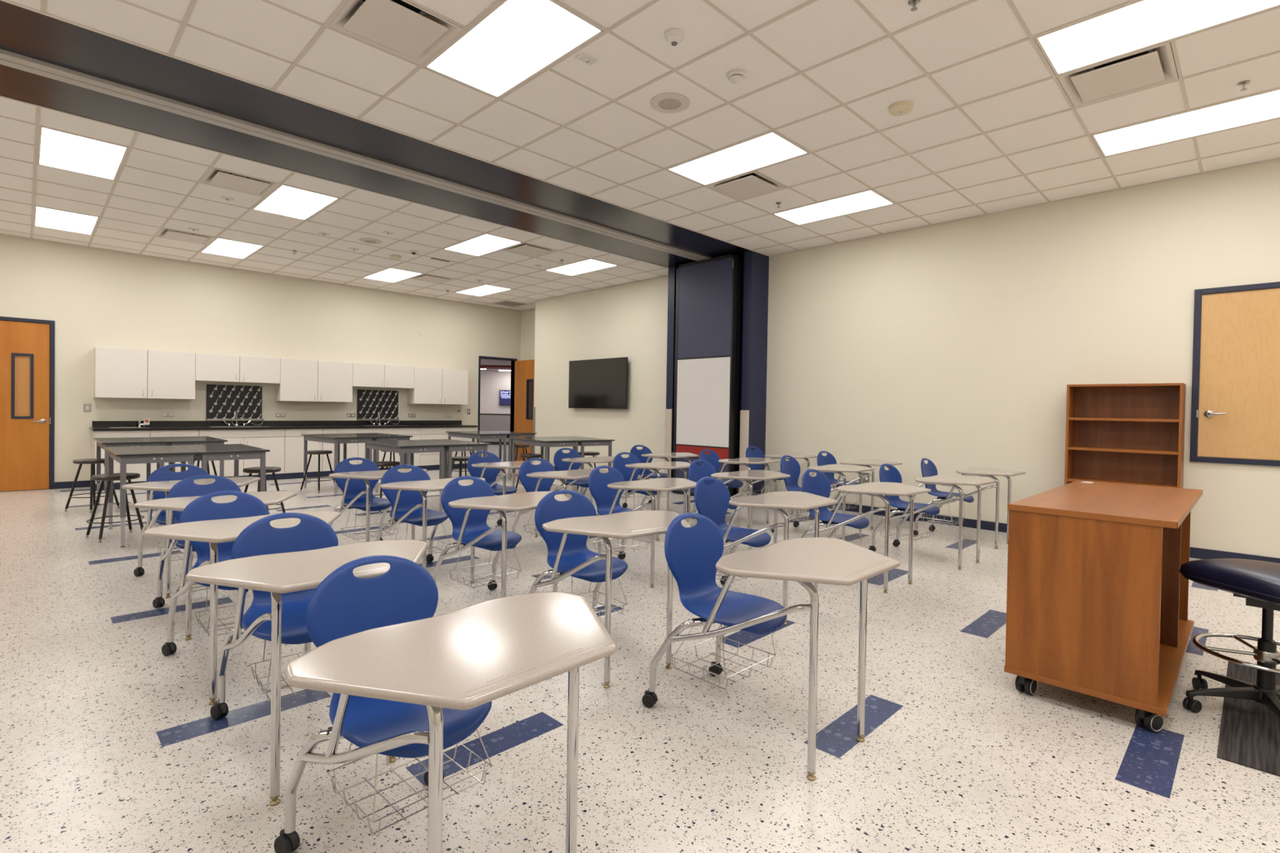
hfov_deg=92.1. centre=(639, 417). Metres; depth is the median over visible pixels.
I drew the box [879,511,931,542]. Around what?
basket
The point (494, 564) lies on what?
basket
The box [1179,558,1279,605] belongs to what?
cushion
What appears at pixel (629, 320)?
wall
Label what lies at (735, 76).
smoke detector
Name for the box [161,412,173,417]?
wall outlet
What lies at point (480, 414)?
trim
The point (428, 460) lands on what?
base cabinet
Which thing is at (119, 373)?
upper cabinet
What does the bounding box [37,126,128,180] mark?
recessed light
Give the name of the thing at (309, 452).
stool
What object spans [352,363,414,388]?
upper cabinet
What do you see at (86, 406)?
light switch
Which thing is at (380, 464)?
stool
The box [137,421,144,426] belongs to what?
faucet
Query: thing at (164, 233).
ceiling vent
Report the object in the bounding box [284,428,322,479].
base cabinet
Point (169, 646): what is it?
hood
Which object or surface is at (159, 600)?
hood
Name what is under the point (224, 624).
basket
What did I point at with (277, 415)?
wall outlet
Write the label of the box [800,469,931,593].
student desk
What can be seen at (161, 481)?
student desk
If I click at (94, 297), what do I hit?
wall
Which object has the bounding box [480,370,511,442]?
wall
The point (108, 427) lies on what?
sink
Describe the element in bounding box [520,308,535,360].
wall
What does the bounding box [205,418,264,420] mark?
drip tray
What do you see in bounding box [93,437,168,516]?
lab table
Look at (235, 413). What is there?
faucet
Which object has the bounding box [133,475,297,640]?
student desk
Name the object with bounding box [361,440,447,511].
lab table
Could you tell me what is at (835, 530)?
basket
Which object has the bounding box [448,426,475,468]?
base cabinet
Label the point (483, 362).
ceiling
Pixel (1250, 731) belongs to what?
tile
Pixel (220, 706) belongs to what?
caster
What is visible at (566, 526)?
student desk
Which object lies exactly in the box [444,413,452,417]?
wall outlet
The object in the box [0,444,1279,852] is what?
floor
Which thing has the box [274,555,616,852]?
student desk
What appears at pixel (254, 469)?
stool
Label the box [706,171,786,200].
air diffuser
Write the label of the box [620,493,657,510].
basket
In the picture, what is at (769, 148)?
ceiling light
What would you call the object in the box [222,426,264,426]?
basin
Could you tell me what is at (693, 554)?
student desk
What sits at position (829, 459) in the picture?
student desk
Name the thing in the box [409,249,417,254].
sensor
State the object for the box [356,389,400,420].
drying rack
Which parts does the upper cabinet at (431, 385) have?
door, door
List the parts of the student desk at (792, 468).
leg, leg, leg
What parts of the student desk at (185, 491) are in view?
leg, leg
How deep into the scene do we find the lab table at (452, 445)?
8.00 m
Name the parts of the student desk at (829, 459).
leg, leg, leg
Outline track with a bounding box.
[0,48,711,261]
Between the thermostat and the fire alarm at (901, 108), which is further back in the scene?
the thermostat
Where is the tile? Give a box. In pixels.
[1217,661,1279,777]
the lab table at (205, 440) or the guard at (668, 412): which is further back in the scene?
the guard at (668, 412)
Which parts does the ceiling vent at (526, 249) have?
plate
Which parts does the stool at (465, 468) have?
leg, leg, leg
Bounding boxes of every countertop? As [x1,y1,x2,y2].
[89,420,477,431]
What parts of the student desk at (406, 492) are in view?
leg, leg, leg, leg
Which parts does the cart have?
panel, panel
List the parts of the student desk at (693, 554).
leg, leg, leg, leg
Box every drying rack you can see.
[205,383,264,420]
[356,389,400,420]
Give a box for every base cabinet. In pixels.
[91,430,150,490]
[150,430,198,473]
[198,429,284,480]
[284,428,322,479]
[322,428,357,476]
[357,427,420,470]
[419,427,448,470]
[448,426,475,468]
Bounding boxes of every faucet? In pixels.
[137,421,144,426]
[222,409,263,426]
[368,410,399,425]
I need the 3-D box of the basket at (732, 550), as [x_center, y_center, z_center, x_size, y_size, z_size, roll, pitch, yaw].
[0.655,0.991,4.424,0.349,0.284,0.374,2,1,45]
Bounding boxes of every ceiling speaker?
[358,237,382,244]
[649,92,689,113]
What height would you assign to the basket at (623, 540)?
0.284 m
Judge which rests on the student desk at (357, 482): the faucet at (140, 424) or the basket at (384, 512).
the basket at (384, 512)
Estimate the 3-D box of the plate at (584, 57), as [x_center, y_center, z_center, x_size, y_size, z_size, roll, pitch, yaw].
[-0.347,-2.356,4.072,0.120,0.025,0.080,0,1,-45]
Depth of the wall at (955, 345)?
6.93 m
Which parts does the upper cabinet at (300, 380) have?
door, door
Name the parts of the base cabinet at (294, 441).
drawer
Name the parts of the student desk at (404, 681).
leg, leg, leg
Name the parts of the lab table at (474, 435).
leg, leg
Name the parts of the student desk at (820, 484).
leg, leg, leg, leg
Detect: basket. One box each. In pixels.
[157,542,197,560]
[179,551,209,591]
[194,586,252,637]
[249,640,311,702]
[326,728,492,837]
[340,508,396,540]
[395,522,450,555]
[447,546,521,588]
[486,511,515,519]
[523,511,542,537]
[552,575,626,618]
[591,535,650,555]
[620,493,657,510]
[632,491,666,499]
[667,617,775,689]
[690,514,740,527]
[715,541,760,583]
[746,480,781,494]
[781,509,814,522]
[811,524,862,546]
[826,491,857,510]
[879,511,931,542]
[920,501,964,526]
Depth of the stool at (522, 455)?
9.27 m
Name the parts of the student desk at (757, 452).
leg, leg, leg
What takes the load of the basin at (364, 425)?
in the sink at (359, 425)
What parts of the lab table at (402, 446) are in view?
leg, leg, leg, leg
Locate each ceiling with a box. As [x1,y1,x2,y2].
[0,0,750,311]
[11,0,1279,255]
[480,358,511,371]
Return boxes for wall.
[0,234,520,482]
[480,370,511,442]
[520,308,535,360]
[533,275,668,476]
[666,266,676,491]
[672,253,743,497]
[741,250,768,495]
[764,159,1279,558]
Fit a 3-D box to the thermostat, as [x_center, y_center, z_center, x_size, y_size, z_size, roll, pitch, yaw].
[-4.012,-0.134,13.675,0.120,0.100,0.020,0,1,-45]
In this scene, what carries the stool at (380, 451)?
on the floor
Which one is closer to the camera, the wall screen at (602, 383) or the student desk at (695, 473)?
the student desk at (695, 473)
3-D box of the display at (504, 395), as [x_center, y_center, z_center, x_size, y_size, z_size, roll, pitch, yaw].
[-4.392,-0.664,21.366,0.945,0.530,0.064,1,1,0]
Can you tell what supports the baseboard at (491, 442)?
attached to the wall at (491, 382)
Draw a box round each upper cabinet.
[93,346,195,399]
[195,353,280,383]
[275,358,352,402]
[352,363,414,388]
[407,366,468,404]
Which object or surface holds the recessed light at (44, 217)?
in the ceiling at (23, 31)
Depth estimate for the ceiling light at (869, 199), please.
6.97 m
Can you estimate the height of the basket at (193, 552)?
0.284 m
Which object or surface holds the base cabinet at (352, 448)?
on the floor
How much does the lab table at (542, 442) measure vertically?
0.840 m
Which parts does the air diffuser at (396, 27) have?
plate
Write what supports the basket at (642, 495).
on the student desk at (645, 455)
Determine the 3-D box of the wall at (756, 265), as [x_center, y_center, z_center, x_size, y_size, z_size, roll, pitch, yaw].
[2.000,-0.581,9.412,1.320,3.626,0.140,0,1,-45]
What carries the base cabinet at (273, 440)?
on the floor
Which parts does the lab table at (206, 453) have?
leg, leg, leg, leg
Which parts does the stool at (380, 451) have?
leg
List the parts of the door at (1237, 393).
handle, lever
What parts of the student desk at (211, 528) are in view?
leg, leg, leg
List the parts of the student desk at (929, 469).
leg, leg, leg, leg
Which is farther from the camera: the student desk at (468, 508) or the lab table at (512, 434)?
the lab table at (512, 434)
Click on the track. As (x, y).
(10, 59)
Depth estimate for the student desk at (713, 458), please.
7.26 m
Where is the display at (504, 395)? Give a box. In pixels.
[499,390,510,405]
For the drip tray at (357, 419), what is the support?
on the drying rack at (369, 402)
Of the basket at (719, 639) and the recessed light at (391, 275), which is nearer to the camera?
the basket at (719, 639)
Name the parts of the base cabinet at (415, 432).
door, panel, door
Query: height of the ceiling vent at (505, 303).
0.070 m
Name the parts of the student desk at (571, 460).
leg, leg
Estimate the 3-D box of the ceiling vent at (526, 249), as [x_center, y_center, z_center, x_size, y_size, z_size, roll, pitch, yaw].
[-1.622,-2.533,9.072,0.584,0.183,0.584,0,1,-45]
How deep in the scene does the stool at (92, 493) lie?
7.32 m
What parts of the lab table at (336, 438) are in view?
leg, leg, leg, leg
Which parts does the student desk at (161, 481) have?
leg, leg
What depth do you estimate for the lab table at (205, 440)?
7.78 m
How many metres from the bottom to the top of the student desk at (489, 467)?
0.835 m
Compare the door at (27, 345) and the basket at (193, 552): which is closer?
the basket at (193, 552)
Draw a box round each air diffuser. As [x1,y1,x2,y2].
[328,0,462,65]
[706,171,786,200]
[1057,42,1177,107]
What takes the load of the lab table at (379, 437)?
on the floor
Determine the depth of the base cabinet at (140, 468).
9.18 m
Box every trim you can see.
[0,0,769,268]
[480,413,510,414]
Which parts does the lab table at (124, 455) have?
leg, leg, leg, leg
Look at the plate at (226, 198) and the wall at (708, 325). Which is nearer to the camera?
the plate at (226, 198)
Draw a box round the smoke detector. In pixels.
[727,69,746,84]
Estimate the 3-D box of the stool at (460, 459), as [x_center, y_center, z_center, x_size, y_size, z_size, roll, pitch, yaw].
[-2.508,0.866,8.612,0.431,0.605,0.431,1,1,30]
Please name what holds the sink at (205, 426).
in the countertop at (273, 424)
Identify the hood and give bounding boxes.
[155,596,163,604]
[164,641,174,650]
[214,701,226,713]
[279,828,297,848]
[644,689,657,702]
[711,662,723,671]
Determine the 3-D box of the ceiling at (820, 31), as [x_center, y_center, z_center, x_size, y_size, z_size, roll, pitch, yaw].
[0.937,-2.327,2.443,10.913,0.001,8.140,0,1,-45]
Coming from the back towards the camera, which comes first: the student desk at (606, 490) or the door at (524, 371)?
the door at (524, 371)
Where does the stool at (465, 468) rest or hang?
on the floor
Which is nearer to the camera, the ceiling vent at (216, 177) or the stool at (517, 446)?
the ceiling vent at (216, 177)
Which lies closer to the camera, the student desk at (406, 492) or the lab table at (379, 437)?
the student desk at (406, 492)
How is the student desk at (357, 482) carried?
on the floor
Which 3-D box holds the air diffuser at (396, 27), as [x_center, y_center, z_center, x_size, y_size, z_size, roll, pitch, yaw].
[-1.490,-2.462,3.767,0.584,0.183,0.584,0,1,-45]
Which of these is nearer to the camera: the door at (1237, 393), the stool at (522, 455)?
the door at (1237, 393)
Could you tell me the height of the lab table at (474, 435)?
0.840 m
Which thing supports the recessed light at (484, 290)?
in the ceiling at (23, 31)
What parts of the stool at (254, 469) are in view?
leg, leg, seat, leg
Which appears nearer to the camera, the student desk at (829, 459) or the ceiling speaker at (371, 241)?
the student desk at (829, 459)
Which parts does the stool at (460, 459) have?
leg, seat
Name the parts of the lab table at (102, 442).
leg, leg, leg, leg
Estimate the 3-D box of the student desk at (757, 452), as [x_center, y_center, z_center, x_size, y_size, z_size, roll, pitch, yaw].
[1.859,0.828,8.271,0.822,0.835,0.954,0,1,-44]
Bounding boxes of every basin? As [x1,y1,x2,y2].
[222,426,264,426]
[364,425,389,426]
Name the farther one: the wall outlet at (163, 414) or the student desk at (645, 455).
the wall outlet at (163, 414)
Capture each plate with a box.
[187,227,199,231]
[220,195,234,200]
[318,231,329,235]
[382,231,393,234]
[576,52,598,65]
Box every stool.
[64,458,119,512]
[193,457,217,475]
[242,466,285,512]
[299,450,334,493]
[362,461,399,514]
[377,450,399,481]
[451,450,471,475]
[452,456,471,476]
[507,444,529,478]
[514,453,542,493]
[577,451,599,491]
[1178,558,1279,719]
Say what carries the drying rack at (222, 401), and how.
attached to the wall at (94, 297)
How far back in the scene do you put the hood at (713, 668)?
3.05 m
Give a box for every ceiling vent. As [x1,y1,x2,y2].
[155,228,214,244]
[200,168,278,196]
[410,274,453,283]
[493,300,527,306]
[502,243,557,257]
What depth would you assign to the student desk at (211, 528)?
3.00 m
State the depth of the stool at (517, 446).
11.52 m
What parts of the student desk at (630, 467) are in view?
leg, leg, leg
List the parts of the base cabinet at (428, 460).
drawer, drawer, drawer, drawer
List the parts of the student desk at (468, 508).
leg, leg, leg, leg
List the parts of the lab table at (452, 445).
leg, leg, leg, leg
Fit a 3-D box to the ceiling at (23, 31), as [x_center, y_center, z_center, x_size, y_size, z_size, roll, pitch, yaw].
[-4.217,-2.541,8.227,11.800,0.121,7.334,0,1,-45]
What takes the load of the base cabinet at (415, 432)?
on the floor
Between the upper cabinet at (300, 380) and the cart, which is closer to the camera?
the cart
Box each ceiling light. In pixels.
[423,0,604,97]
[666,131,808,185]
[772,189,894,225]
[1034,0,1279,75]
[1091,88,1279,156]
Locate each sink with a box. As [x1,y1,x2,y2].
[107,426,141,427]
[204,426,269,426]
[359,425,408,426]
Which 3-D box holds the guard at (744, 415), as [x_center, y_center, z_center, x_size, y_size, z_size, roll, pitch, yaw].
[1.507,0.566,8.956,0.020,1.330,0.147,0,1,-45]
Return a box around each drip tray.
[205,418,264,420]
[356,418,400,420]
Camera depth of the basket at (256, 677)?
2.55 m
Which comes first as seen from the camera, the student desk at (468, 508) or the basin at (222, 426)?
the student desk at (468, 508)
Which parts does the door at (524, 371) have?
frame, vision frame, pane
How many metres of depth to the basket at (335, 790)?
1.86 m
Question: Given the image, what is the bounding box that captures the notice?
[468,389,473,401]
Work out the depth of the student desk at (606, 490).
5.06 m
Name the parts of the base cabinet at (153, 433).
drawer, door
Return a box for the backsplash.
[92,420,462,426]
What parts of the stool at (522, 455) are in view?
leg, seat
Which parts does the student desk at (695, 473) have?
leg, leg, leg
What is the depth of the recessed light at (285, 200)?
7.11 m
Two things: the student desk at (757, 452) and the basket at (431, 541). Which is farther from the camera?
the student desk at (757, 452)
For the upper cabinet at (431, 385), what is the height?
0.755 m
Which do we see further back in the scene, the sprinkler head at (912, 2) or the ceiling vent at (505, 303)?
the ceiling vent at (505, 303)
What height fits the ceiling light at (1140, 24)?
0.020 m
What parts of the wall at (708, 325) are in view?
panel, red rail, panel, stacked panel, stacked panel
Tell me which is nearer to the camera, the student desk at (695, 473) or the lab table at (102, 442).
the student desk at (695, 473)
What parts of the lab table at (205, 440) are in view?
leg, leg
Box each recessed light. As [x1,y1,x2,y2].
[33,205,99,235]
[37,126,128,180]
[200,237,264,258]
[252,184,339,220]
[363,267,422,282]
[444,233,521,256]
[456,284,511,296]
[546,258,617,275]
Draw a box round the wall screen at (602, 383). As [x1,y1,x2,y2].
[568,356,627,408]
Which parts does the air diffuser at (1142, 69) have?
plate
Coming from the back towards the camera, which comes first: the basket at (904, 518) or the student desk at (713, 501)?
the basket at (904, 518)
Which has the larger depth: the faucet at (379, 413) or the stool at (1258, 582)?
the faucet at (379, 413)
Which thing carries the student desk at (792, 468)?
on the floor
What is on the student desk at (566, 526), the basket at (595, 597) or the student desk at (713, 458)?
the basket at (595, 597)
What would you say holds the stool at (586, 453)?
on the floor
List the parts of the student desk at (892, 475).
leg, leg, leg, leg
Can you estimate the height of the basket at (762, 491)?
0.284 m
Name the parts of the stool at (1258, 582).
arm, arm, seat plate, arm, arm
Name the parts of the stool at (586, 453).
seat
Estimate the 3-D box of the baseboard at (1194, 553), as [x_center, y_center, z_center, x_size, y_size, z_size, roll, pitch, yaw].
[4.732,1.268,6.343,0.012,0.100,8.140,0,1,-45]
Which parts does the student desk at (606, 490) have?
leg, leg, leg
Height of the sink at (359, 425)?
0.164 m
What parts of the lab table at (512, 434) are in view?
leg, leg, leg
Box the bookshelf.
[1064,382,1186,488]
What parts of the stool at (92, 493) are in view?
leg, seat, leg, leg, leg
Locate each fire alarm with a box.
[389,254,400,259]
[888,101,913,115]
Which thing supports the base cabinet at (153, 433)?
on the floor
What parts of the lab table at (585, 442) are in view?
leg, leg, leg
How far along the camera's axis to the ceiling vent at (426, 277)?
11.24 m
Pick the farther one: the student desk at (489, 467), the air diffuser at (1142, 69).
the student desk at (489, 467)
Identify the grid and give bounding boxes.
[40,0,1279,256]
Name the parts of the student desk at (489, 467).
leg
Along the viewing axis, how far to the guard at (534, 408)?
13.37 m
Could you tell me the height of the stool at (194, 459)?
0.605 m
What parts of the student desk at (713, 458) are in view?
leg, leg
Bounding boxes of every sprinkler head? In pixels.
[907,0,920,11]
[1237,80,1250,90]
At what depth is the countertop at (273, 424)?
10.89 m
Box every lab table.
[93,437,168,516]
[103,445,198,547]
[153,435,227,476]
[177,444,270,491]
[301,433,375,495]
[342,432,413,492]
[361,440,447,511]
[408,439,490,478]
[445,431,509,473]
[476,431,536,479]
[509,436,581,492]
[547,435,614,493]
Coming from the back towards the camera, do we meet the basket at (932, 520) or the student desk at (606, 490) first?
the basket at (932, 520)
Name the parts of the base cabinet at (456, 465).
drawer, drawer, drawer, drawer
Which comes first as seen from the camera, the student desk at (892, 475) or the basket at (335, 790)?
the basket at (335, 790)
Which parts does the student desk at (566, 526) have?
leg, leg, leg, leg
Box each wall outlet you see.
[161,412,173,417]
[275,413,285,417]
[346,413,355,417]
[408,413,415,417]
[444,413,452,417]
[858,472,869,483]
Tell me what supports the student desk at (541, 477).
on the floor
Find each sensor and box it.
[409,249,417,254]
[664,27,684,45]
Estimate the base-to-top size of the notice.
0.260 m
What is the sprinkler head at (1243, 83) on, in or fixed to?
attached to the ceiling at (820, 31)
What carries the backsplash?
attached to the wall at (94, 297)
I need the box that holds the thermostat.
[456,408,461,413]
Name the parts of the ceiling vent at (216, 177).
plate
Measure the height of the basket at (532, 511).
0.284 m
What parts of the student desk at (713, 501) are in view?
leg, leg, leg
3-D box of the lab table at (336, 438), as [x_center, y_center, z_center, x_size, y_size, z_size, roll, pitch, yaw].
[-4.639,0.702,9.453,1.210,0.840,0.600,2,1,41]
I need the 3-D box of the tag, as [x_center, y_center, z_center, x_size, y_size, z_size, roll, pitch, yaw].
[-7.772,0.087,9.716,0.081,0.142,0.005,0,1,-45]
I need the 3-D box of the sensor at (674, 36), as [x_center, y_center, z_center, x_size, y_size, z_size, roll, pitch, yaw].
[0.211,-2.323,3.796,0.124,0.064,0.124,0,1,-45]
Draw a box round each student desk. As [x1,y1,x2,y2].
[121,463,260,598]
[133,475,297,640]
[142,490,341,705]
[185,512,428,806]
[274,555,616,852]
[328,457,426,542]
[375,464,485,582]
[431,475,569,597]
[466,451,540,537]
[511,457,608,553]
[528,489,691,688]
[553,448,614,506]
[586,465,697,587]
[613,452,690,541]
[622,444,698,512]
[641,512,900,781]
[688,459,790,550]
[691,448,779,527]
[693,476,838,625]
[740,445,817,515]
[770,454,875,540]
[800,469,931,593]
[808,450,902,528]
[868,463,997,569]
[913,457,1025,549]
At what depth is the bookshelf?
6.16 m
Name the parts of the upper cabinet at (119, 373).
door, door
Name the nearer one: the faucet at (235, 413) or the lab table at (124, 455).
the lab table at (124, 455)
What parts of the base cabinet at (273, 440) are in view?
door, panel, door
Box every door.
[0,315,54,491]
[477,355,534,461]
[1189,281,1279,466]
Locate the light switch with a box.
[83,403,91,412]
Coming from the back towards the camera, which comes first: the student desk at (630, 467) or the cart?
the student desk at (630, 467)
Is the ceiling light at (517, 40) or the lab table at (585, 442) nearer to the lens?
the ceiling light at (517, 40)
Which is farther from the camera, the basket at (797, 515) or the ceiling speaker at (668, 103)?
the basket at (797, 515)
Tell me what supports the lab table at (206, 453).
on the floor
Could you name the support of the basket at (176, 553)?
on the student desk at (161, 481)
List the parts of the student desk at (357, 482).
leg, leg, leg, leg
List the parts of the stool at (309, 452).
leg, seat, leg, leg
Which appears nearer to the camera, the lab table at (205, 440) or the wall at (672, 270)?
the lab table at (205, 440)
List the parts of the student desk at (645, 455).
leg, leg, leg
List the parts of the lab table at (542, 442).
leg, leg, leg, leg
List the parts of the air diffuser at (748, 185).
plate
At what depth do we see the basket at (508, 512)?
6.59 m
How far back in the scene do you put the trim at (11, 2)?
5.17 m
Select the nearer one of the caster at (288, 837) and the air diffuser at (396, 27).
the caster at (288, 837)
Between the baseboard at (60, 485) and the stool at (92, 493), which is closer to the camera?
the stool at (92, 493)
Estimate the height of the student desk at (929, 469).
0.835 m
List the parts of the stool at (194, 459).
leg, leg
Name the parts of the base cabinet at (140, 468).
door, panel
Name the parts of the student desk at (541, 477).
leg, leg, leg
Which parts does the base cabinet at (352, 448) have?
drawer, door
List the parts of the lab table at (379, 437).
leg, leg, leg, leg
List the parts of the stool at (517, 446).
seat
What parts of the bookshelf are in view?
panel, shelf, shelf, shelf, panel, panel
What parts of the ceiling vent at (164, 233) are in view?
plate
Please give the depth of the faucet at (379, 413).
12.34 m
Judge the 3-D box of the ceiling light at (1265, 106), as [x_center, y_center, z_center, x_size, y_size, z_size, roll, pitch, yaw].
[4.328,-2.306,4.845,0.584,0.020,1.193,0,1,-45]
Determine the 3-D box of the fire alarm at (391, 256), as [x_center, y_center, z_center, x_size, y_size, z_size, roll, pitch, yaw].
[-3.796,-2.474,9.573,0.170,0.044,0.170,0,1,-45]
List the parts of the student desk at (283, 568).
leg, leg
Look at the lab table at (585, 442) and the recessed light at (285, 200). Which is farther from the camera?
the lab table at (585, 442)
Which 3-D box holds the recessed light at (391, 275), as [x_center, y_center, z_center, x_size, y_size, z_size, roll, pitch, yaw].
[-4.424,-2.531,11.013,0.584,0.020,1.193,0,1,-45]
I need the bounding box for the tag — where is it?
[143,417,149,426]
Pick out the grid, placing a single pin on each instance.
(43, 2)
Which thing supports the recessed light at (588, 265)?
in the ceiling at (23, 31)
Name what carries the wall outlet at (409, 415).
attached to the wall at (94, 297)
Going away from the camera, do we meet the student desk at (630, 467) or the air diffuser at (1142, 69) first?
the air diffuser at (1142, 69)
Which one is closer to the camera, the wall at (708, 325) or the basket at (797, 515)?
the basket at (797, 515)
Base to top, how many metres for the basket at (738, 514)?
0.284 m
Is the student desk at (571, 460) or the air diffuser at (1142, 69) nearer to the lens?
the air diffuser at (1142, 69)
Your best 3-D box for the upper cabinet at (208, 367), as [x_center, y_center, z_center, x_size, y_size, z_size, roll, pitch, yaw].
[-6.877,-0.817,10.546,1.228,0.445,0.366,0,1,-45]
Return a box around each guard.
[533,407,535,453]
[664,408,672,491]
[738,409,749,497]
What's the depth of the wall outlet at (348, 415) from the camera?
12.05 m
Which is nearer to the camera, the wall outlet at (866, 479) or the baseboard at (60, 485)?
the wall outlet at (866, 479)
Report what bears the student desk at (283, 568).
on the floor
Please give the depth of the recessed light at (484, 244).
8.84 m
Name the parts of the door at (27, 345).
vision frame, pane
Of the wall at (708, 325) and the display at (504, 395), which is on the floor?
the wall at (708, 325)
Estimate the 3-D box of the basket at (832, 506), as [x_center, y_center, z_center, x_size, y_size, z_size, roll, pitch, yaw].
[2.454,0.979,7.632,0.374,0.284,0.349,0,1,-40]
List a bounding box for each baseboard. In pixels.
[53,480,90,488]
[481,441,508,444]
[826,502,1279,563]
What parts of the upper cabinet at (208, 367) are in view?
door, door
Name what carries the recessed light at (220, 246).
in the ceiling at (23, 31)
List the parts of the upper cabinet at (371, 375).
door, door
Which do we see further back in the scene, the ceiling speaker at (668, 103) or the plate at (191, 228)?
the plate at (191, 228)
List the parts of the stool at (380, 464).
leg, seat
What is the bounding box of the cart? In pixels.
[1004,480,1202,733]

